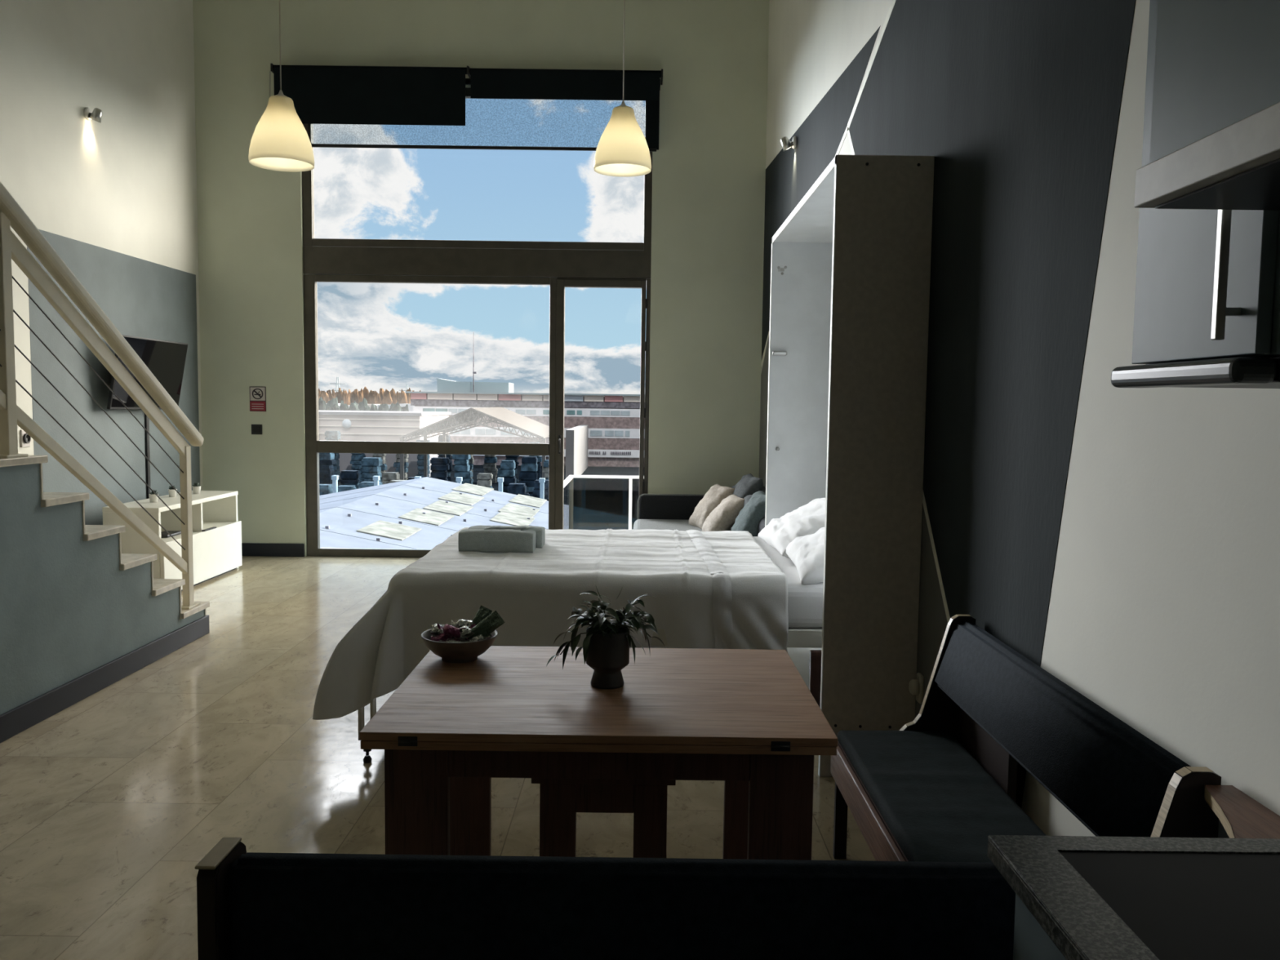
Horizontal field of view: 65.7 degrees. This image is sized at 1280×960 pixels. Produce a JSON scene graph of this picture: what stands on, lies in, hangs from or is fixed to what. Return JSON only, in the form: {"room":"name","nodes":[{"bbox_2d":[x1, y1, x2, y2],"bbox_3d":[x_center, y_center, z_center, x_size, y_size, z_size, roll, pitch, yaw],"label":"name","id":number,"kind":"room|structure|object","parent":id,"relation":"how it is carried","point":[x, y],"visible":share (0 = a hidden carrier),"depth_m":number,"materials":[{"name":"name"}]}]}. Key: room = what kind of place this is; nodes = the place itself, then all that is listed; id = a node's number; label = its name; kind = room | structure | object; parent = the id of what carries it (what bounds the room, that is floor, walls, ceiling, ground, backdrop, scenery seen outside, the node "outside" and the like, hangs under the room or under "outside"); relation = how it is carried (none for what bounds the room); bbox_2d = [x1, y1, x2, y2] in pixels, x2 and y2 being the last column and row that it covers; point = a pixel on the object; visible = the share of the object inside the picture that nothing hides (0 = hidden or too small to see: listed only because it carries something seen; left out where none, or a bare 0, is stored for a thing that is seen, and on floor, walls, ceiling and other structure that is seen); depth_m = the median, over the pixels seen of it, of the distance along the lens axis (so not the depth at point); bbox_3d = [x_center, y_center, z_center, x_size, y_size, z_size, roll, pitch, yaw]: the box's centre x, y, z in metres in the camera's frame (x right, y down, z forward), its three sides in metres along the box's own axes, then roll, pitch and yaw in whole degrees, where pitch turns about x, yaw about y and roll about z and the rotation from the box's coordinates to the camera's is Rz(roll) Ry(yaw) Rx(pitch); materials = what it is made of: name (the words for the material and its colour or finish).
{"room":"studio apartment","nodes":[
{"label":"studio apartment","id":0,"kind":"room"},
{"bbox_2d":[0,0,203,524],"bbox_3d":[-4.238,-1.762,3.319,0.152,5.900,12.070,1,4,0],"label":"wall","id":1,"kind":"structure","parent":0,"point":[115,198],"depth_m":7.68,"materials":[{"name":"white paint"}]},
{"bbox_2d":[20,429,31,447],"bbox_3d":[-4.168,-0.282,6.735,0.025,0.120,0.090,1,4,0],"label":"power socket","id":2,"kind":"object","parent":1,"relation":"attached to","point":[25,439],"visible":0.83,"depth_m":6.71,"materials":[{"name":"white plastic"}]},
{"bbox_2d":[84,107,102,123],"bbox_3d":[-4.091,-2.737,7.442,0.113,0.108,0.091,1,4,0],"label":"wall spotlight","id":3,"kind":"object","parent":1,"relation":"attached to","point":[96,115],"visible":1,"depth_m":7.42,"materials":[{"name":"silver metal"}]},
{"bbox_2d":[106,334,187,409],"bbox_3d":[-4.048,-0.865,8.121,0.242,0.579,1.042,1,4,0],"label":"television","id":4,"kind":"object","parent":1,"relation":"attached to","point":[165,359],"visible":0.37,"depth_m":8.17,"materials":[{"name":"black plastic"}]},
{"bbox_2d":[144,413,151,498],"bbox_3d":[-4.173,0.019,8.419,0.016,1.324,0.040,1,4,0],"label":"duct","id":5,"kind":"object","parent":1,"relation":"attached to","point":[146,418],"visible":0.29,"depth_m":8.39,"materials":[{"name":"black plastic"}]},
{"bbox_2d":[0,555,875,959],"bbox_3d":[-1.546,1.270,3.610,5.515,0.120,12.400,1,4,0],"label":"floor","id":6,"kind":"structure","parent":0,"point":[111,803],"depth_m":3.83,"materials":[{"name":"beige tile"}]},
{"bbox_2d":[0,454,209,742],"bbox_3d":[-3.224,0.173,4.782,0.947,1.845,3.063,1,4,0],"label":"staircase","id":7,"kind":"structure","parent":6,"relation":"on","point":[80,615],"depth_m":4.79,"materials":[{"name":"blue paint"}]},
{"bbox_2d":[0,181,204,609],"bbox_3d":[-2.786,-0.424,4.852,0.108,2.627,2.731,1,4,0],"label":"stair railing","id":8,"kind":"object","parent":7,"relation":"on","point":[11,215],"visible":0.97,"depth_m":4.91,"materials":[{"name":"beige metal"}]},
{"bbox_2d":[102,490,242,591],"bbox_3d":[-3.761,0.494,8.088,0.445,0.690,1.448,1,4,0],"label":"tv cabinet","id":9,"kind":"object","parent":6,"relation":"on","point":[216,552],"visible":0.55,"depth_m":8.07,"materials":[{"name":"white laminate"}]},
{"bbox_2d":[160,530,181,537],"bbox_3d":[-3.728,0.427,7.812,0.140,0.024,0.260,1,4,0],"label":"router","id":10,"kind":"object","parent":9,"relation":"on","point":[163,534],"visible":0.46,"depth_m":7.81,"materials":[{"name":"black plastic"}]},
{"bbox_2d":[160,521,234,542],"bbox_3d":[-3.769,0.431,8.084,0.403,0.025,1.370,1,4,0],"label":"shelf","id":11,"kind":"object","parent":9,"relation":"attached to","point":[222,527],"depth_m":8.13,"materials":[{"name":"white laminate"}]},
{"bbox_2d":[358,536,823,763],"bbox_3d":[-0.042,0.751,4.933,2.235,0.753,1.716,1,4,0],"label":"bed","id":12,"kind":"object","parent":6,"relation":"on","point":[805,602],"visible":0.15,"depth_m":4.17,"materials":[{"name":"white fabric"}]},
{"bbox_2d":[312,527,788,719],"bbox_3d":[-0.341,0.621,4.966,1.972,0.603,2.084,1,4,0],"label":"duvet","id":13,"kind":"object","parent":12,"relation":"on","point":[721,589],"visible":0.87,"depth_m":4.15,"materials":[{"name":"fabric"}]},
{"bbox_2d":[457,524,545,552],"bbox_3d":[-0.679,0.285,4.912,0.391,0.119,0.295,1,4,0],"label":"folded towel","id":14,"kind":"object","parent":13,"relation":"on","point":[486,539],"visible":0.99,"depth_m":4.77,"materials":[{"name":"grey fabric"}]},
{"bbox_2d":[757,497,825,558],"bbox_3d":[0.887,0.235,5.061,0.456,0.288,0.720,1,4,-3],"label":"pillow","id":15,"kind":"object","parent":12,"relation":"on","point":[807,519],"visible":0.48,"depth_m":4.93,"materials":[{"name":"white fabric"}]},
{"bbox_2d":[786,527,824,584],"bbox_3d":[0.900,0.312,4.455,0.439,0.253,0.619,1,4,0],"label":"pillow","id":16,"kind":"object","parent":12,"relation":"on","point":[806,553],"visible":0.38,"depth_m":4.34,"materials":[{"name":"white fabric"}]},
{"bbox_2d":[359,645,838,860],"bbox_3d":[-0.098,0.923,2.686,1.087,0.750,0.824,1,4,0],"label":"dining table","id":17,"kind":"object","parent":6,"relation":"on","point":[748,720],"visible":0.89,"depth_m":2.38,"materials":[{"name":"brown wood"}]},
{"bbox_2d":[420,626,497,662],"bbox_3d":[-0.528,0.487,2.906,0.222,0.074,0.222,1,4,0],"label":"bowl","id":18,"kind":"object","parent":17,"relation":"on","point":[468,651],"visible":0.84,"depth_m":2.83,"materials":[{"name":"ceramic"}]},
{"bbox_2d":[433,633,451,641],"bbox_3d":[-0.573,0.459,2.885,0.040,0.041,0.082,4,6,38],"label":"onion","id":19,"kind":"object","parent":18,"relation":"in","point":[443,637],"visible":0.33,"depth_m":2.87,"materials":[{"name":"purple food"}]},
{"bbox_2d":[430,628,461,636],"bbox_3d":[-0.558,0.445,2.893,0.102,0.035,0.037,2,5,19],"label":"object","id":20,"kind":"object","parent":19,"relation":"on","point":[440,631],"visible":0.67,"depth_m":2.89,"materials":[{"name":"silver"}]},
{"bbox_2d":[436,622,467,639],"bbox_3d":[-0.543,0.438,2.872,0.087,0.049,0.042,-2,5,-27],"label":"onion","id":21,"kind":"object","parent":20,"relation":"on","point":[447,629],"visible":0.8,"depth_m":2.86,"materials":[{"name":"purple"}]},
{"bbox_2d":[465,633,492,642],"bbox_3d":[-0.478,0.467,2.870,0.097,0.042,0.037,-1,5,-24],"label":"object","id":22,"kind":"object","parent":18,"relation":"in","point":[480,637],"visible":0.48,"depth_m":2.86,"materials":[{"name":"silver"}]},
{"bbox_2d":[471,604,492,626],"bbox_3d":[-0.478,0.422,2.932,0.072,0.096,0.042,-2,5,-35],"label":"vegetable","id":23,"kind":"object","parent":18,"relation":"in","point":[483,612],"visible":0.58,"depth_m":2.93,"materials":[{"name":"green food"}]},
{"bbox_2d":[470,623,493,638],"bbox_3d":[-0.473,0.443,2.923,0.088,0.039,0.041,3,5,30],"label":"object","id":24,"kind":"object","parent":18,"relation":"in","point":[473,625],"visible":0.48,"depth_m":2.92,"materials":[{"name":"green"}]},
{"bbox_2d":[451,619,472,628],"bbox_3d":[-0.513,0.429,2.938,0.091,0.033,0.036,-1,5,-16],"label":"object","id":25,"kind":"object","parent":24,"relation":"on","point":[460,623],"visible":0.57,"depth_m":2.92,"materials":[{"name":"silver metal"}]},
{"bbox_2d":[464,610,505,639],"bbox_3d":[-0.456,0.433,2.893,0.122,0.099,0.035,-1,5,-17],"label":"snack packet","id":26,"kind":"object","parent":18,"relation":"in","point":[490,624],"visible":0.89,"depth_m":2.89,"materials":[{"name":"green plastic"}]},
{"bbox_3d":[-0.497,0.454,2.914,0.080,0.059,0.092,1,4,0],"label":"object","id":27,"kind":"object","parent":18,"relation":"in","visible":0},
{"bbox_2d":[458,625,474,638],"bbox_3d":[-0.508,0.442,2.883,0.040,0.031,0.090,-1,5,-19],"label":"garlic bulb","id":28,"kind":"object","parent":27,"relation":"on","point":[464,632],"visible":0.94,"depth_m":2.86,"materials":[{"name":"white food"}]},
{"bbox_2d":[546,584,665,688],"bbox_3d":[-0.090,0.413,2.647,0.313,0.272,0.237,1,4,0],"label":"potted plant","id":29,"kind":"object","parent":17,"relation":"on","point":[606,644],"visible":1,"depth_m":2.61,"materials":[{"name":"green plant"}]},
{"bbox_2d":[195,837,1015,959],"bbox_3d":[-0.023,0.962,1.733,1.265,0.819,0.510,1,4,0],"label":"bench","id":30,"kind":"object","parent":6,"relation":"on","point":[251,905],"visible":0.89,"depth_m":1.48,"materials":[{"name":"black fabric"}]},
{"bbox_2d":[633,493,764,535],"bbox_3d":[0.526,0.555,7.814,1.170,0.720,2.700,1,4,0],"label":"sofa","id":31,"kind":"object","parent":6,"relation":"on","point":[673,512],"visible":0.16,"depth_m":8.99,"materials":[{"name":"grey fabric"}]},
{"bbox_2d":[633,519,731,531],"bbox_3d":[0.447,0.474,8.379,1.010,0.150,1.220,1,4,0],"label":"seat cushion","id":32,"kind":"object","parent":31,"relation":"on","point":[639,524],"depth_m":8.51,"materials":[{"name":"grey fabric"}]},
{"bbox_2d":[688,484,735,528],"bbox_3d":[0.603,0.231,8.390,0.303,0.369,0.460,0,4,-14],"label":"cushion","id":33,"kind":"object","parent":31,"relation":"on","point":[717,493],"visible":0.68,"depth_m":8.28,"materials":[{"name":"beige fabric"}]},
{"bbox_2d":[702,494,744,531],"bbox_3d":[0.665,0.293,7.874,0.312,0.338,0.440,0,4,-6],"label":"cushion","id":34,"kind":"object","parent":31,"relation":"on","point":[724,515],"visible":0.77,"depth_m":7.69,"materials":[{"name":"beige fabric"}]},
{"bbox_2d":[731,473,763,527],"bbox_3d":[0.836,0.164,8.134,0.302,0.404,0.611,1,4,0],"label":"cushion","id":35,"kind":"object","parent":31,"relation":"on","point":[748,484],"visible":0.49,"depth_m":7.90,"materials":[{"name":"grey fabric"}]},
{"bbox_2d":[731,490,765,536],"bbox_3d":[0.822,0.299,7.292,0.292,0.409,0.491,1,4,0],"label":"cushion","id":36,"kind":"object","parent":31,"relation":"on","point":[748,517],"visible":0.51,"depth_m":7.11,"materials":[{"name":"teal fabric"}]},
{"bbox_2d":[764,154,934,777],"bbox_3d":[0.937,-0.097,4.898,0.380,2.475,1.934,1,4,0],"label":"tall cabinet","id":37,"kind":"object","parent":6,"relation":"on","point":[851,264],"visible":0.88,"depth_m":3.96,"materials":[{"name":"grey wood"}]},
{"bbox_2d":[830,614,1221,862],"bbox_3d":[0.860,0.912,2.496,0.462,0.825,1.603,1,4,0],"label":"bench","id":38,"kind":"object","parent":6,"relation":"on","point":[935,788],"visible":0.68,"depth_m":2.59,"materials":[{"name":"black wood"}]},
{"bbox_2d":[837,730,1046,862],"bbox_3d":[0.833,0.900,2.483,0.375,0.049,1.578,1,4,0],"label":"seat cushion","id":39,"kind":"object","parent":38,"relation":"on","point":[926,797],"depth_m":2.72,"materials":[{"name":"black leather"}]},
{"bbox_2d":[987,835,1279,959],"bbox_3d":[0.795,1.074,-0.140,0.625,0.900,3.162,1,4,0],"label":"countertop","id":40,"kind":"structure","parent":6,"relation":"on","point":[1077,897],"depth_m":1.25,"materials":[{"name":"grey stone"}]},
{"bbox_2d":[1204,785,1279,839],"bbox_3d":[1.021,0.984,1.738,0.177,0.801,0.320,1,4,0],"label":"corner shelf","id":41,"kind":"object","parent":6,"relation":"on","point":[1242,816],"visible":0.64,"depth_m":1.74,"materials":[{"name":"red wood"}]},
{"bbox_2d":[192,0,769,556],"bbox_3d":[-1.495,-2.191,9.414,5.315,5.900,0.200,1,4,0],"label":"wall","id":42,"kind":"structure","parent":0,"point":[708,165],"depth_m":9.28,"materials":[{"name":"beige paint"}]},
{"bbox_2d":[251,424,262,434],"bbox_3d":[-3.648,-0.481,9.441,0.102,0.096,0.013,1,4,0],"label":"light switch","id":43,"kind":"object","parent":42,"relation":"attached to","point":[255,428],"visible":1,"depth_m":9.44,"materials":[{"name":"black plastic"}]},
{"bbox_2d":[249,386,266,411],"bbox_3d":[-3.631,-0.769,9.422,0.154,0.234,0.008,1,4,0],"label":"no smoking sign","id":44,"kind":"object","parent":42,"relation":"attached to","point":[257,394],"visible":1,"depth_m":9.42,"materials":[{"name":"plastic"}]},
{"bbox_2d":[241,542,304,556],"bbox_3d":[-3.707,0.668,9.527,0.965,0.125,0.018,1,4,0],"label":"baseboard","id":45,"kind":"structure","parent":42,"relation":"attached to","point":[269,549],"depth_m":9.52,"materials":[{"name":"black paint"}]},
{"bbox_2d":[303,274,556,557],"bbox_3d":[-2.001,-0.591,9.496,2.395,2.685,0.080,1,4,0],"label":"window","id":46,"kind":"structure","parent":42,"relation":"in","point":[313,446],"depth_m":9.48,"materials":[{"name":"brown metal"}]},
{"bbox_2d":[302,246,651,279],"bbox_3d":[-1.537,-2.058,9.412,3.283,0.255,0.125,1,4,0],"label":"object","id":47,"kind":"structure","parent":42,"relation":"attached to","point":[336,260],"depth_m":9.35,"materials":[{"name":"brown metal"}]},
{"bbox_2d":[302,87,652,250],"bbox_3d":[-1.526,-2.911,9.324,3.283,1.490,0.070,1,4,0],"label":"window","id":48,"kind":"structure","parent":42,"relation":"in","point":[308,191],"depth_m":9.34,"materials":[{"name":"brown metal"}]},
{"bbox_2d":[270,62,469,125],"bbox_3d":[-2.450,-3.503,9.103,1.792,0.530,0.225,1,4,0],"label":"roller blind","id":49,"kind":"object","parent":48,"relation":"attached to","point":[319,94],"visible":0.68,"depth_m":8.99,"materials":[{"name":"fabric"}]},
{"bbox_2d":[311,78,660,151],"bbox_3d":[-1.449,-3.374,9.165,3.267,0.650,0.117,1,4,0],"label":"roller blind","id":50,"kind":"object","parent":48,"relation":"attached to","point":[468,81],"depth_m":9.13,"materials":[{"name":"fabric"}]},
{"bbox_2d":[467,66,662,100],"bbox_3d":[-0.676,-3.594,9.087,1.767,0.280,0.235,1,4,0],"label":"roller blind","id":51,"kind":"object","parent":48,"relation":"attached to","point":[486,83],"visible":1,"depth_m":8.97,"materials":[{"name":"fabric"}]},
{"bbox_2d":[555,277,650,529],"bbox_3d":[-0.359,-0.569,9.462,0.888,2.688,0.146,1,4,0],"label":"door","id":52,"kind":"structure","parent":42,"relation":"in","point":[562,282],"depth_m":9.42,"materials":[{"name":"brown metal"}]},
{"bbox_2d":[564,475,644,529],"bbox_3d":[0.080,0.456,10.475,2.050,0.903,1.480,1,4,0],"label":"balcony","id":53,"kind":"object","parent":42,"relation":"attached to","point":[596,502],"visible":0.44,"depth_m":11.10,"materials":[{"name":"clear glass"}]},
{"bbox_2d":[759,0,1279,838],"bbox_3d":[1.224,-1.691,3.314,0.153,5.900,12.070,1,4,0],"label":"wall","id":54,"kind":"structure","parent":0,"point":[1124,543],"depth_m":2.71,"materials":[{"name":"white paint"}]},
{"bbox_2d":[780,136,796,151],"bbox_3d":[1.109,-2.517,7.429,0.114,0.109,0.091,1,4,0],"label":"wall spotlight","id":55,"kind":"object","parent":54,"relation":"attached to","point":[786,144],"visible":1,"depth_m":7.40,"materials":[{"name":"silver metal"}]},
{"bbox_2d":[908,672,924,703],"bbox_3d":[1.094,0.824,3.929,0.048,0.116,0.060,1,4,0],"label":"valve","id":56,"kind":"object","parent":54,"relation":"attached to","point":[915,686],"visible":0.98,"depth_m":3.90,"materials":[{"name":"white plastic"}]},
{"bbox_2d":[1131,0,1279,364],"bbox_3d":[0.936,-0.553,1.358,0.391,0.778,0.325,1,4,0],"label":"upper cabinet","id":57,"kind":"object","parent":54,"relation":"attached to","point":[1207,282],"visible":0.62,"depth_m":1.35,"materials":[{"name":"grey laminate"}]},
{"bbox_2d":[1111,356,1279,388],"bbox_3d":[0.932,-0.147,1.399,0.387,0.034,0.335,1,4,0],"label":"extractor hood","id":58,"kind":"object","parent":57,"relation":"attached to","point":[1232,372],"visible":1,"depth_m":1.32,"materials":[{"name":"grey metal"}]},
{"bbox_2d":[1133,0,1279,210],"bbox_3d":[0.871,-0.769,0.735,0.526,0.956,0.885,1,4,0],"label":"upper cabinet","id":59,"kind":"object","parent":54,"relation":"attached to","point":[1215,143],"visible":1,"depth_m":1.07,"materials":[{"name":"grey laminate"}]},
{"bbox_3d":[-1.467,-4.747,3.152,5.515,0.150,12.400,1,4,0],"label":"ceiling","id":60,"kind":"structure","parent":0,"visible":0},
{"bbox_2d":[248,0,314,172],"bbox_3d":[-1.605,-3.095,4.381,0.283,3.335,0.283,1,4,0],"label":"pendant lamp","id":61,"kind":"object","parent":60,"relation":"hanging from","point":[280,141],"visible":1,"depth_m":4.42,"materials":[{"name":"beige glass"}]},
{"bbox_2d":[593,0,651,177],"bbox_3d":[-0.064,-3.139,4.726,0.283,3.260,0.283,1,4,0],"label":"pendant lamp","id":62,"kind":"object","parent":60,"relation":"hanging from","point":[622,150],"visible":1,"depth_m":4.76,"materials":[{"name":"beige glass"}]},
{"label":"outside","id":63,"kind":"structure","parent":0,"visible":0},
{"bbox_2d":[337,464,644,505],"bbox_3d":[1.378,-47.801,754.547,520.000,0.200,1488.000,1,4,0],"label":"ground","id":64,"kind":"structure","parent":63,"point":[590,470],"depth_m":136.94,"materials":[{"name":"concrete"}]},
{"bbox_2d":[319,484,332,495],"bbox_3d":[-24.222,1.874,76.249,1.552,3.059,1.200,1,4,0],"label":"stack","id":65,"kind":"object","parent":64,"relation":"on","point":[324,489],"visible":0.06,"depth_m":75.60,"materials":[{"name":"blue"}]},
{"bbox_2d":[319,453,336,484],"bbox_3d":[-27.223,0.103,85.741,1.644,5.072,1.200,1,4,0],"label":"stack","id":66,"kind":"object","parent":64,"relation":"on","point":[326,460],"visible":0.34,"depth_m":85.10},
{"bbox_2d":[324,431,340,480],"bbox_3d":[-36.175,-2.810,116.888,1.544,5.921,1.200,1,4,0],"label":"stack","id":67,"kind":"object","parent":64,"relation":"on","point":[330,435],"visible":0.41,"depth_m":116.34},
{"bbox_2d":[324,396,340,410],"bbox_3d":[-61.937,-11.632,199.725,3.535,10.266,2.360,1,4,0],"label":"tree","id":68,"kind":"object","parent":64,"relation":"on","point":[332,405],"visible":0.24,"depth_m":199.02,"materials":[{"name":"grey plant"}]},
{"bbox_2d":[331,475,338,493],"bbox_3d":[-22.849,1.612,74.382,0.400,3.900,0.500,1,4,0],"label":"post","id":69,"kind":"object","parent":64,"relation":"on","point":[335,478],"visible":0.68,"depth_m":74.10,"materials":[{"name":"white metal"}]},
{"bbox_2d":[337,484,355,492],"bbox_3d":[-22.419,1.947,76.004,1.591,2.997,1.200,1,4,0],"label":"stack","id":70,"kind":"object","parent":64,"relation":"on","point":[340,488],"visible":0.13,"depth_m":75.39,"materials":[{"name":"blue"}]},
{"bbox_2d":[339,470,360,488],"bbox_3d":[-25.244,0.897,86.575,1.593,3.414,1.200,1,4,0],"label":"stack","id":71,"kind":"object","parent":64,"relation":"on","point":[348,477],"visible":0.42,"depth_m":85.93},
{"bbox_2d":[350,388,361,404],"bbox_3d":[-94.298,-23.522,329.331,3.471,13.461,2.471,1,4,0],"label":"tree","id":72,"kind":"object","parent":64,"relation":"on","point":[354,397],"visible":0.41,"depth_m":328.45,"materials":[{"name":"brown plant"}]},
{"bbox_2d":[350,453,365,481],"bbox_3d":[-33.386,-1.951,117.560,1.631,4.178,1.200,1,4,0],"label":"stack","id":73,"kind":"object","parent":64,"relation":"on","point":[356,458],"visible":0.45,"depth_m":116.97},
{"bbox_2d":[358,397,369,410],"bbox_3d":[-59.601,-12.666,213.788,2.862,10.254,2.036,1,4,0],"label":"tree","id":74,"kind":"object","parent":64,"relation":"on","point":[362,406],"visible":0.24,"depth_m":213.00,"materials":[{"name":"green plant"}]},
{"bbox_2d":[360,457,382,481],"bbox_3d":[-23.352,0.353,86.319,1.654,4.585,1.200,1,4,0],"label":"stack","id":75,"kind":"object","parent":64,"relation":"on","point":[370,468],"visible":0.38,"depth_m":85.66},
{"bbox_2d":[359,481,382,488],"bbox_3d":[-20.566,1.819,75.881,1.539,3.320,1.200,1,4,0],"label":"stack","id":76,"kind":"object","parent":64,"relation":"on","point":[363,484],"visible":0.15,"depth_m":75.19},
{"bbox_2d":[366,390,376,404],"bbox_3d":[-89.115,-23.284,329.354,3.552,13.117,2.529,1,4,0],"label":"tree","id":77,"kind":"object","parent":64,"relation":"on","point":[371,397],"visible":0.37,"depth_m":328.37,"materials":[{"name":"brown plant"}]},
{"bbox_2d":[373,453,386,481],"bbox_3d":[-30.962,-2.133,117.802,1.667,4.566,1.200,1,4,0],"label":"stack","id":78,"kind":"object","parent":64,"relation":"on","point":[384,467],"visible":0.25,"depth_m":117.26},
{"bbox_2d":[318,409,450,479],"bbox_3d":[-43.282,-4.926,128.884,33.919,8.134,18.400,1,4,0],"label":"building","id":79,"kind":"structure","parent":64,"relation":"on","point":[353,425],"depth_m":119.95,"materials":[{"name":"metal"}]},
{"bbox_2d":[382,389,392,404],"bbox_3d":[-83.991,-23.403,329.231,3.674,13.507,2.641,1,4,0],"label":"tree","id":80,"kind":"object","parent":64,"relation":"on","point":[387,398],"visible":0.47,"depth_m":328.29,"materials":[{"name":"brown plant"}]},
{"bbox_2d":[382,471,401,484],"bbox_3d":[-21.435,1.032,85.785,1.540,3.362,1.200,1,4,0],"label":"stack","id":81,"kind":"object","parent":64,"relation":"on","point":[387,477],"visible":0.24,"depth_m":85.12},
{"bbox_2d":[393,453,408,479],"bbox_3d":[-28.259,-1.908,117.412,1.588,4.247,1.200,1,4,0],"label":"stack","id":82,"kind":"object","parent":64,"relation":"on","point":[397,464],"visible":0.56,"depth_m":116.89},
{"bbox_2d":[398,388,408,404],"bbox_3d":[-78.838,-23.475,329.267,3.627,13.777,2.634,1,4,0],"label":"tree","id":83,"kind":"object","parent":64,"relation":"on","point":[402,398],"visible":0.35,"depth_m":328.37,"materials":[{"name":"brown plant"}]},
{"bbox_2d":[415,440,431,477],"bbox_3d":[-25.625,-2.241,117.313,1.552,4.995,1.200,1,4,0],"label":"stack","id":84,"kind":"object","parent":64,"relation":"on","point":[420,456],"visible":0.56,"depth_m":116.80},
{"bbox_2d":[430,457,449,480],"bbox_3d":[-17.499,0.387,86.526,1.630,4.638,1.200,1,4,0],"label":"stack","id":85,"kind":"object","parent":64,"relation":"on","point":[439,467],"visible":0.33,"depth_m":85.85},
{"bbox_2d":[319,476,568,549],"bbox_3d":[-13.763,3.987,40.716,32.500,4.512,52.538,1,4,0],"label":"roof","id":86,"kind":"object","parent":64,"relation":"on","point":[422,513],"visible":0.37,"depth_m":51.33,"materials":[{"name":"metal"}]},
{"bbox_2d":[437,435,453,481],"bbox_3d":[-22.963,-2.481,116.861,1.604,5.611,1.200,1,4,0],"label":"stack","id":87,"kind":"object","parent":64,"relation":"on","point":[447,437],"visible":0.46,"depth_m":116.34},
{"bbox_2d":[452,454,472,484],"bbox_3d":[-15.459,-0.141,86.480,1.595,5.750,1.200,1,4,0],"label":"stack","id":88,"kind":"object","parent":64,"relation":"on","point":[461,462],"visible":0.38,"depth_m":85.85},
{"bbox_2d":[400,407,549,479],"bbox_3d":[-15.495,-2.950,101.951,13.479,9.002,20.300,1,4,0],"label":"canopy","id":89,"kind":"object","parent":64,"relation":"on","point":[511,419],"visible":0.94,"depth_m":95.26,"materials":[{"name":"white metal"}]},
{"bbox_2d":[476,472,493,488],"bbox_3d":[-13.554,1.091,86.634,1.584,3.321,1.200,1,4,0],"label":"stack","id":90,"kind":"object","parent":64,"relation":"on","point":[483,479],"visible":0.3,"depth_m":85.97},
{"bbox_2d":[483,454,497,483],"bbox_3d":[-17.711,-1.964,117.642,1.568,4.596,1.200,1,4,0],"label":"stack","id":91,"kind":"object","parent":64,"relation":"on","point":[490,460],"visible":0.47,"depth_m":117.11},
{"bbox_2d":[497,460,516,493],"bbox_3d":[-11.537,0.547,86.443,1.608,4.487,1.200,1,4,0],"label":"stack","id":92,"kind":"object","parent":64,"relation":"on","point":[507,471],"visible":0.42,"depth_m":85.80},
{"bbox_2d":[505,455,519,483],"bbox_3d":[-15.172,-1.805,117.805,1.543,4.321,1.200,1,4,0],"label":"stack","id":93,"kind":"object","parent":64,"relation":"on","point":[514,458],"visible":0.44,"depth_m":117.23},
{"bbox_2d":[507,483,529,496],"bbox_3d":[-9.463,1.913,76.915,1.719,3.262,1.200,1,4,0],"label":"stack","id":94,"kind":"object","parent":64,"relation":"on","point":[513,488],"visible":0.18,"depth_m":76.24,"materials":[{"name":"blue"}]},
{"bbox_2d":[404,339,644,466],"bbox_3d":[-7.450,-12.787,157.198,55.548,20.439,16.600,1,4,0],"label":"office building","id":95,"kind":"structure","parent":64,"relation":"on","point":[613,420],"depth_m":149.94,"materials":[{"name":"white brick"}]},
{"bbox_2d":[519,456,537,497],"bbox_3d":[-9.583,0.424,85.899,1.692,4.865,1.200,1,4,0],"label":"stack","id":96,"kind":"object","parent":64,"relation":"on","point":[528,474],"visible":0.48,"depth_m":85.27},
{"bbox_2d":[528,441,542,479],"bbox_3d":[-12.462,-2.045,117.711,1.675,4.884,1.200,1,4,0],"label":"stack","id":97,"kind":"object","parent":64,"relation":"on","point":[540,458],"visible":0.27,"depth_m":117.20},
{"bbox_2d":[533,480,548,501],"bbox_3d":[-7.571,1.790,76.867,1.569,3.564,1.200,1,4,0],"label":"stack","id":98,"kind":"object","parent":64,"relation":"on","point":[536,489],"visible":0.15,"depth_m":76.21,"materials":[{"name":"blue"}]},
{"bbox_2d":[538,478,545,498],"bbox_3d":[-7.350,1.815,74.367,0.400,3.900,0.500,1,4,0],"label":"post","id":99,"kind":"object","parent":64,"relation":"on","point":[541,481],"visible":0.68,"depth_m":74.08,"materials":[{"name":"metal"}]},
{"bbox_2d":[542,459,548,479],"bbox_3d":[-7.713,0.538,86.773,1.566,4.553,1.200,1,4,0],"label":"stack","id":100,"kind":"object","parent":64,"relation":"on","point":[545,469],"visible":0.15,"depth_m":86.08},
{"bbox_2d":[565,424,588,483],"bbox_3d":[-8.329,-3.940,133.603,0.990,6.357,31.000,1,4,0],"label":"side wing","id":101,"kind":"object","parent":64,"relation":"on","point":[576,437],"visible":0.86,"depth_m":123.47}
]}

